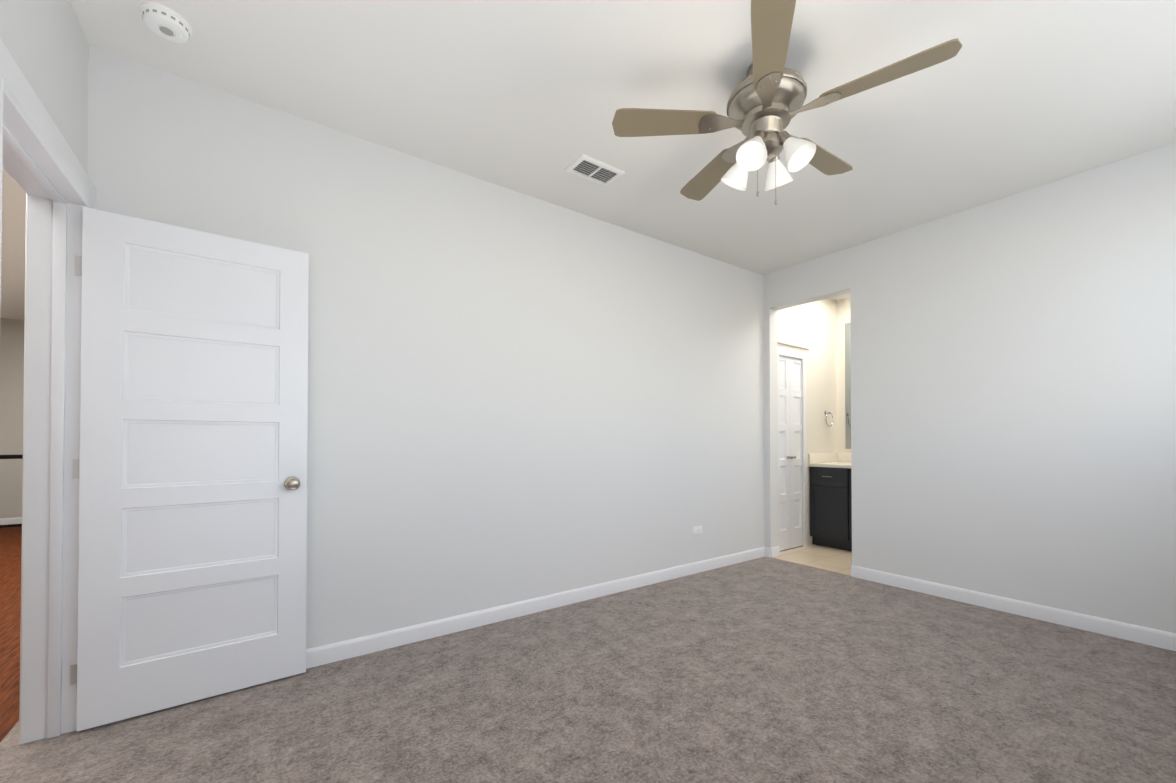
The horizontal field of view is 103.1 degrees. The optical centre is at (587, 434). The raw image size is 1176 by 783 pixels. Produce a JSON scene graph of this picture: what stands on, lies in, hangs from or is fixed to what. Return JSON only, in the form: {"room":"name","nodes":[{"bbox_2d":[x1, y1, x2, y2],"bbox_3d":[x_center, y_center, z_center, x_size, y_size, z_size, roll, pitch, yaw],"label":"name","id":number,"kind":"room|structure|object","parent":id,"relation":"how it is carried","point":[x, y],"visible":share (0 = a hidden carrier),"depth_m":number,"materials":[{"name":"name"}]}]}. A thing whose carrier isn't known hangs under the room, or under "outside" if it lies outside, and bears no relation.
{"room":"empty bedroom","nodes":[
{"label":"empty bedroom","id":0,"kind":"room"},
{"bbox_2d":[0,526,21,741],"bbox_3d":[-4.516,1.218,2.956,2.370,0.100,9.230,0,-1,-35],"label":"floor","id":1,"kind":"structure","parent":0,"point":[10,578],"depth_m":2.85,"materials":[{"name":"brown wood"}]},
{"bbox_2d":[0,455,22,527],"bbox_3d":[-6.510,0.700,5.943,2.279,1.000,0.060,0,-1,-35],"label":"railing","id":2,"kind":"object","parent":1,"relation":"on","point":[11,457],"depth_m":5.62,"materials":[{"name":"black metal"}]},
{"bbox_2d":[0,318,23,517],"bbox_3d":[-7.069,-0.162,6.739,2.319,2.740,0.130,0,-1,-35],"label":"wall","id":3,"kind":"structure","parent":0,"point":[11,379],"depth_m":6.22,"materials":[{"name":"grey paint"}]},
{"bbox_2d":[0,517,21,524],"bbox_3d":[-7.032,1.162,6.664,2.250,0.092,0.013,0,-1,-35],"label":"baseboard","id":4,"kind":"structure","parent":3,"relation":"attached to","point":[17,520],"depth_m":6.20,"materials":[{"name":"white wood"}]},
{"bbox_2d":[0,721,64,782],"bbox_3d":[-3.478,1.226,3.695,0.179,0.100,9.230,0,-1,-35],"label":"floor","id":5,"kind":"structure","parent":0,"point":[23,763],"depth_m":1.67,"materials":[{"name":"grey carpet"}]},
{"bbox_2d":[0,0,88,172],"bbox_3d":[-1.161,-0.228,0.549,0.130,2.740,3.192,0,-1,-35],"label":"wall","id":6,"kind":"structure","parent":0,"point":[45,42],"depth_m":1.59,"materials":[{"name":"white paint"}]},
{"bbox_2d":[0,38,95,743],"bbox_3d":[-1.829,0.065,1.484,0.182,2.175,0.995,0,-1,-35],"label":"door frame","id":7,"kind":"structure","parent":6,"relation":"attached to","point":[51,690],"depth_m":1.78,"materials":[{"name":"white wood"}]},
{"bbox_2d":[77,207,308,731],"bbox_3d":[-1.665,0.131,2.037,0.763,2.032,0.139,0,-1,-37],"label":"door","id":8,"kind":"structure","parent":7,"relation":"attached to","point":[192,578],"depth_m":2.00,"materials":[{"name":"white wood"}]},
{"bbox_2d":[87,46,836,648],"bbox_3d":[0.378,-0.194,3.683,6.271,2.740,0.130,0,-1,-35],"label":"wall","id":9,"kind":"structure","parent":0,"point":[515,396],"depth_m":2.82,"materials":[{"name":"white paint"}]},
{"bbox_2d":[306,547,771,668],"bbox_3d":[-0.158,1.125,3.205,4.600,0.092,0.060,0,-1,-35],"label":"baseboard","id":10,"kind":"structure","parent":9,"relation":"attached to","point":[338,651],"depth_m":2.92,"materials":[{"name":"white wood"}]},
{"bbox_2d":[693,525,701,534],"bbox_3d":[0.935,0.819,3.984,0.115,0.070,0.008,0,-1,-35],"label":"electrical outlet","id":11,"kind":"object","parent":9,"relation":"attached to","point":[697,529],"visible":1,"depth_m":3.98,"materials":[{"name":"white plastic"}]},
{"bbox_2d":[779,355,802,550],"bbox_3d":[2.091,0.162,4.821,0.549,2.029,0.075,0,-1,-35],"label":"bathroom door","id":12,"kind":"structure","parent":9,"relation":"in","point":[790,407],"depth_m":4.83,"materials":[{"name":"white wood"}]},
{"bbox_2d":[777,340,810,550],"bbox_3d":[2.061,0.123,4.863,0.705,2.123,0.154,0,-1,-35],"label":"door frame","id":13,"kind":"structure","parent":9,"relation":"attached to","point":[792,354],"depth_m":4.93,"materials":[{"name":"white wood"}]},
{"bbox_2d":[808,453,839,460],"bbox_3d":[2.610,0.262,5.170,0.597,0.099,0.020,0,-1,-35],"label":"backsplash","id":14,"kind":"structure","parent":9,"relation":"attached to","point":[821,456],"depth_m":5.16,"materials":[{"name":"beige stone"}]},
{"bbox_2d":[824,411,832,426],"bbox_3d":[2.668,-0.172,5.199,0.160,0.177,0.052,0,-1,-35],"label":"towel rail","id":15,"kind":"object","parent":9,"relation":"attached to","point":[826,413],"visible":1,"depth_m":5.19,"materials":[{"name":"silver metal"}]},
{"bbox_2d":[0,0,1175,319],"bbox_3d":[-1.668,-1.606,4.461,8.720,0.100,10.130,0,-1,-35],"label":"ceiling","id":16,"kind":"structure","parent":0,"point":[532,96],"depth_m":2.15,"materials":[{"name":"white paint"}]},
{"bbox_2d":[139,2,191,42],"bbox_3d":[-1.613,-1.563,1.787,0.151,0.043,0.151,0,-1,-35],"label":"smoke detector","id":17,"kind":"object","parent":16,"relation":"attached to","point":[165,23],"visible":1,"depth_m":1.76,"materials":[{"name":"white plastic"}]},
{"bbox_2d":[565,154,624,186],"bbox_3d":[0.042,-1.569,2.790,0.312,0.010,0.192,0,-1,-35],"label":"ceiling vent","id":18,"kind":"object","parent":16,"relation":"in","point":[593,169],"visible":1,"depth_m":2.78,"materials":[{"name":"white plastic"}]},
{"bbox_2d":[612,0,961,204],"bbox_3d":[0.808,-1.282,2.042,1.220,0.600,1.267,0,-1,-35],"label":"ceiling fan","id":19,"kind":"object","parent":16,"relation":"hanging from","point":[766,100],"visible":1,"depth_m":1.95,"materials":[{"name":"silver metal"}]},
{"bbox_2d":[33,557,1175,782],"bbox_3d":[0.754,1.207,1.897,4.630,0.100,3.192,0,-1,-35],"label":"floor carpet","id":20,"kind":"object","parent":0,"point":[763,669],"visible":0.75,"depth_m":2.00,"materials":[{"name":"grey carpet"}]},
{"bbox_2d":[770,544,851,575],"bbox_3d":[2.928,1.229,4.162,1.541,0.104,2.022,0,-1,-35],"label":"floor","id":21,"kind":"structure","parent":0,"point":[827,558],"depth_m":4.47,"materials":[{"name":"tile"}]},
{"bbox_2d":[808,465,851,550],"bbox_3d":[3.082,0.760,4.507,0.630,0.842,1.639,0,-1,-35],"label":"bathroom vanity","id":22,"kind":"object","parent":21,"relation":"on","point":[830,503],"depth_m":4.82,"materials":[{"name":"grey wood"}]},
{"bbox_2d":[808,461,850,464],"bbox_3d":[3.088,0.322,4.510,0.622,0.035,1.649,0,-1,-35],"label":"countertop","id":23,"kind":"structure","parent":22,"relation":"on","point":[809,462],"depth_m":4.99,"materials":[{"name":"beige stone"}]},
{"bbox_2d":[836,297,850,452],"bbox_3d":[3.503,-0.185,4.586,0.130,2.740,2.022,0,-1,-35],"label":"wall","id":24,"kind":"structure","parent":0,"point":[842,312],"depth_m":5.33,"materials":[{"name":"beige paint"}]},
{"bbox_2d":[840,453,850,460],"bbox_3d":[3.331,0.257,4.690,0.020,0.099,1.639,0,-1,-35],"label":"backsplash","id":25,"kind":"structure","parent":24,"relation":"attached to","point":[843,456],"depth_m":5.27,"materials":[{"name":"beige stone"}]},
{"bbox_2d":[845,322,850,448],"bbox_3d":[3.351,-0.553,4.684,0.007,1.420,1.492,0,-1,-35],"label":"mirror","id":26,"kind":"object","parent":24,"relation":"attached to","point":[848,381],"visible":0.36,"depth_m":5.26,"materials":[{"name":"clear glass"}]},
{"bbox_2d":[763,142,1175,632],"bbox_3d":[2.693,-0.198,3.292,0.130,2.740,3.192,0,-1,-35],"label":"wall","id":27,"kind":"structure","parent":0,"point":[1013,396],"depth_m":3.02,"materials":[{"name":"white paint"}]},
{"bbox_2d":[850,565,1175,650],"bbox_3d":[2.821,1.122,2.973,0.013,0.092,2.225,0,-1,-35],"label":"baseboard","id":28,"kind":"structure","parent":27,"relation":"attached to","point":[1135,633],"depth_m":2.97,"materials":[{"name":"white wood"}]}
]}

